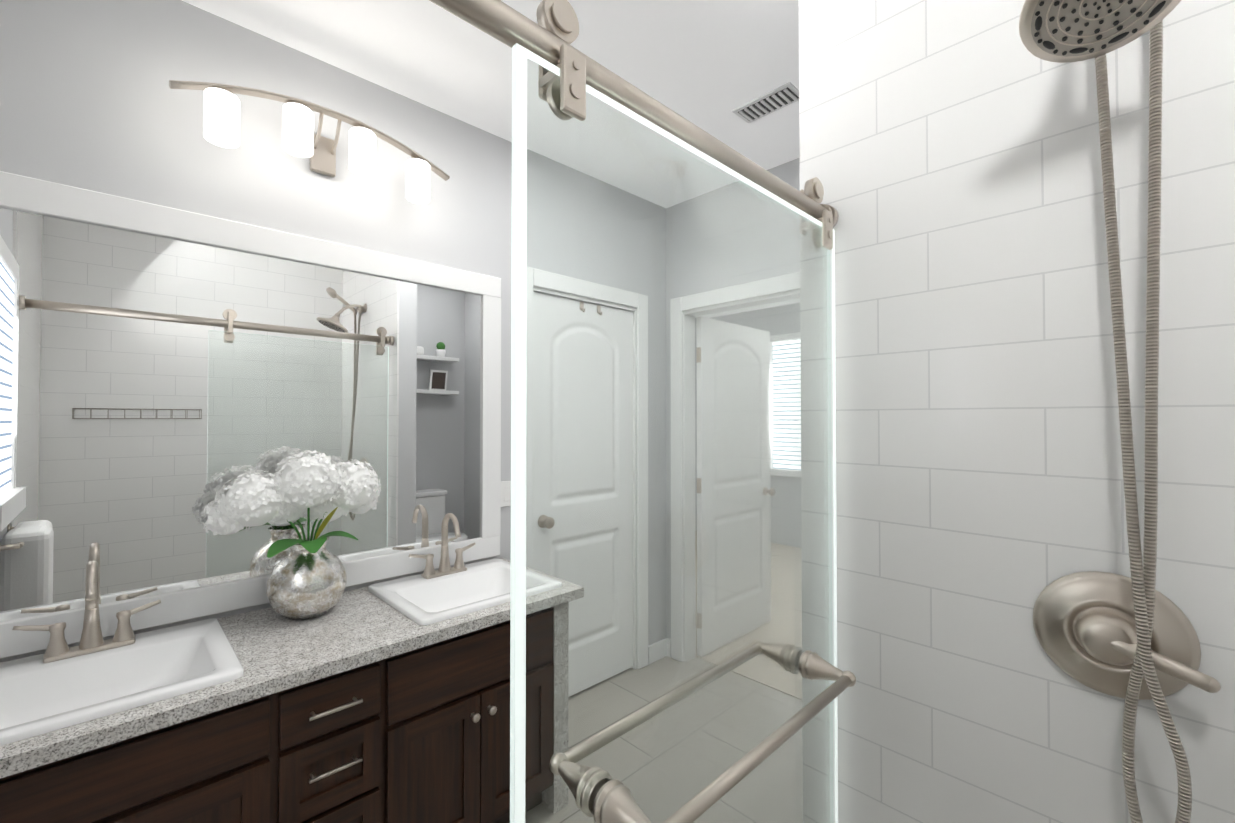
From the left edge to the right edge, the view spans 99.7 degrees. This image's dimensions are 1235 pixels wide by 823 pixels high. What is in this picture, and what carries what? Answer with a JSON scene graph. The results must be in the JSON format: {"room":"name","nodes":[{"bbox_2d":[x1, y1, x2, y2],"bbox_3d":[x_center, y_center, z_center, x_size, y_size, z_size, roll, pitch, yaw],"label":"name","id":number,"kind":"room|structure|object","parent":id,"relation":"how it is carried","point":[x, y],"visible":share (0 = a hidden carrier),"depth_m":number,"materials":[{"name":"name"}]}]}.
{"room":"bathroom","nodes":[
{"label":"bathroom","id":0,"kind":"room"},
{"bbox_2d":[0,0,665,662],"bbox_3d":[-0.721,0.100,2.242,2.930,2.700,0.100,1,-1,-44],"label":"wall","id":1,"kind":"structure","parent":0,"point":[90,100],"depth_m":1.78,"materials":[{"name":"grey paint"}]},
{"bbox_2d":[0,171,500,658],"bbox_3d":[-1.092,0.013,1.796,1.566,1.240,0.022,1,-1,-44],"label":"framed mirror","id":2,"kind":"object","parent":1,"relation":"attached to","point":[166,373],"visible":0.85,"depth_m":1.61,"materials":[{"name":"white mirror"}]},
{"bbox_2d":[169,80,449,203],"bbox_3d":[-1.000,-0.918,1.804,0.845,0.214,0.157,1,-1,-44],"label":"sconce","id":3,"kind":"object","parent":1,"relation":"attached to","point":[221,125],"visible":1,"depth_m":1.72,"materials":[{"name":"white glass"}]},
{"bbox_2d":[501,481,510,506],"bbox_3d":[-0.504,0.374,2.371,0.070,0.115,0.009,1,-1,-44],"label":"switch plate","id":4,"kind":"object","parent":1,"relation":"attached to","point":[505,493],"visible":0.65,"depth_m":2.37,"materials":[{"name":"white plastic"}]},
{"bbox_2d":[533,292,632,696],"bbox_3d":[-0.150,0.435,2.719,0.694,2.018,0.103,1,-1,-44],"label":"closet door","id":5,"kind":"structure","parent":1,"relation":"in","point":[579,359],"depth_m":2.73,"materials":[{"name":"white wood"}]},
{"bbox_2d":[526,267,647,668],"bbox_3d":[-0.180,0.389,2.749,0.890,2.135,0.116,1,-1,-44],"label":"door frame","id":6,"kind":"structure","parent":1,"relation":"attached to","point":[543,284],"depth_m":2.96,"materials":[{"name":"white wood"}]},
{"bbox_2d":[182,0,799,317],"bbox_3d":[0.891,-1.279,3.055,6.350,0.080,5.200,1,-1,-44],"label":"ceiling","id":7,"kind":"structure","parent":0,"point":[708,66],"depth_m":1.87,"materials":[{"name":"white paint"}]},
{"bbox_2d":[732,82,798,123],"bbox_3d":[0.610,-1.245,2.115,0.130,0.014,0.260,1,-1,-44],"label":"ceiling vent","id":8,"kind":"object","parent":7,"relation":"in","point":[772,101],"visible":0.96,"depth_m":2.10,"materials":[{"name":"white metal"}]},
{"bbox_2d":[525,656,802,822],"bbox_3d":[0.201,1.466,1.270,2.930,0.060,2.750,1,-1,-44],"label":"floor","id":9,"kind":"structure","parent":0,"point":[594,711],"depth_m":2.30,"materials":[{"name":"tile"}]},
{"bbox_2d":[0,597,581,822],"bbox_3d":[-0.907,1.063,1.566,1.538,0.755,0.588,1,-1,-44],"label":"bathroom vanity","id":10,"kind":"object","parent":9,"relation":"on","point":[386,702],"depth_m":1.41,"materials":[{"name":"brown wood"}]},
{"bbox_2d":[0,559,583,768],"bbox_3d":[-0.894,0.669,1.595,1.588,0.035,0.572,1,-1,-44],"label":"countertop","id":11,"kind":"structure","parent":10,"relation":"on","point":[275,673],"depth_m":1.33,"materials":[{"name":"grey stone"}]},
{"bbox_2d":[12,560,160,660],"bbox_3d":[-1.357,0.509,1.344,0.277,0.246,0.148,1,-1,-44],"label":"faucet","id":12,"kind":"object","parent":11,"relation":"on","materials":[{"name":"silver metal"}]},
{"bbox_2d":[0,618,247,744],"bbox_3d":[-1.268,0.690,1.249,0.543,0.122,0.475,1,-1,-44],"label":"sink","id":13,"kind":"object","parent":11,"relation":"in","point":[37,696],"depth_m":1.31,"materials":[{"name":"white ceramic"}]},
{"bbox_2d":[200,450,381,618],"bbox_3d":[-1.011,0.387,1.666,0.505,0.528,0.282,1,-1,-44],"label":"flower vase","id":14,"kind":"object","parent":11,"relation":"on","point":[307,578],"visible":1,"depth_m":1.61,"materials":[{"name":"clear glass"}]},
{"bbox_2d":[408,513,474,576],"bbox_3d":[-0.651,0.518,2.027,0.277,0.246,0.148,1,-1,-44],"label":"faucet","id":15,"kind":"object","parent":11,"relation":"on","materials":[{"name":"silver metal"}]},
{"bbox_2d":[364,558,567,624],"bbox_3d":[-0.562,0.700,1.932,0.544,0.122,0.475,1,-1,-44],"label":"sink","id":16,"kind":"object","parent":11,"relation":"in","point":[413,600],"depth_m":1.95,"materials":[{"name":"white ceramic"}]},
{"bbox_2d":[695,318,696,530],"bbox_3d":[0.026,0.149,5.747,3.020,2.700,0.100,1,-1,-44],"label":"wall","id":17,"kind":"structure","parent":0,"point":[695,430],"depth_m":6.62,"materials":[{"name":"grey paint"}]},
{"bbox_2d":[666,158,799,638],"bbox_3d":[1.218,0.100,2.274,0.100,2.700,2.750,1,-1,-44],"label":"wall","id":18,"kind":"structure","parent":0,"point":[788,172],"depth_m":2.93,"materials":[{"name":"grey paint"}]},
{"bbox_2d":[648,638,670,663],"bbox_3d":[0.398,1.384,1.149,2.844,0.100,3.000,1,-1,-44],"label":"baseboard","id":19,"kind":"structure","parent":18,"relation":"attached to","point":[657,652],"depth_m":3.07,"materials":[{"name":"white wood"}]},
{"bbox_2d":[670,272,799,661],"bbox_3d":[0.706,0.390,2.798,0.132,2.135,0.990,1,-1,-44],"label":"door frame","id":20,"kind":"structure","parent":18,"relation":"attached to","point":[675,474],"depth_m":3.07,"materials":[{"name":"white wood"}]},
{"bbox_2d":[696,316,774,656],"bbox_3d":[0.770,0.445,3.377,0.797,2.018,0.171,1,-1,-44],"label":"open bedroom door","id":21,"kind":"structure","parent":18,"relation":"in","point":[709,386],"depth_m":3.28,"materials":[{"name":"white wood"}]},
{"bbox_2d":[695,530,801,698],"bbox_3d":[1.944,1.503,4.035,3.419,0.064,5.200,1,-1,-44],"label":"floor","id":22,"kind":"structure","parent":0,"point":[782,570],"depth_m":3.45,"materials":[{"name":"beige"}]},
{"bbox_2d":[713,303,801,546],"bbox_3d":[2.849,0.138,4.931,0.100,2.700,5.200,1,-1,-44],"label":"wall","id":23,"kind":"structure","parent":0,"point":[783,477],"depth_m":5.88,"materials":[{"name":"grey paint"}]},
{"bbox_2d":[770,332,800,476],"bbox_3d":[2.083,-0.077,5.653,0.100,1.590,1.040,1,-1,-44],"label":"window blinds","id":24,"kind":"object","parent":23,"relation":"attached to","point":[790,403],"depth_m":5.87,"materials":[{"name":"white plastic"}]},
{"bbox_3d":[0.943,0.083,1.034,0.118,2.700,1.150,1,-1,-44],"label":"wall","id":25,"kind":"structure","parent":0,"visible":0},
{"bbox_2d":[799,0,1234,822],"bbox_3d":[0.897,0.082,0.989,0.012,2.700,1.150,1,-1,-44],"label":"shower wall tile","id":26,"kind":"structure","parent":25,"relation":"attached to","point":[951,156],"depth_m":1.08,"materials":[{"name":"white tile"}]},
{"bbox_2d":[1019,0,1220,822],"bbox_3d":[0.803,-0.089,0.853,0.316,1.688,0.242,1,-1,-44],"label":"shower head","id":27,"kind":"object","parent":26,"relation":"attached to","point":[1132,640],"visible":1,"depth_m":0.89},
{"bbox_3d":[-0.045,1.389,0.757,1.636,0.080,0.120,1,-1,-44],"label":"sill","id":28,"kind":"structure","parent":0,"visible":0},
{"bbox_2d":[429,0,855,822],"bbox_3d":[-0.029,0.377,0.755,1.636,1.932,0.241,1,-1,-44],"label":"shower door","id":29,"kind":"structure","parent":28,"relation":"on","point":[569,76],"depth_m":0.95,"materials":[{"name":"clear glass"}]}
]}

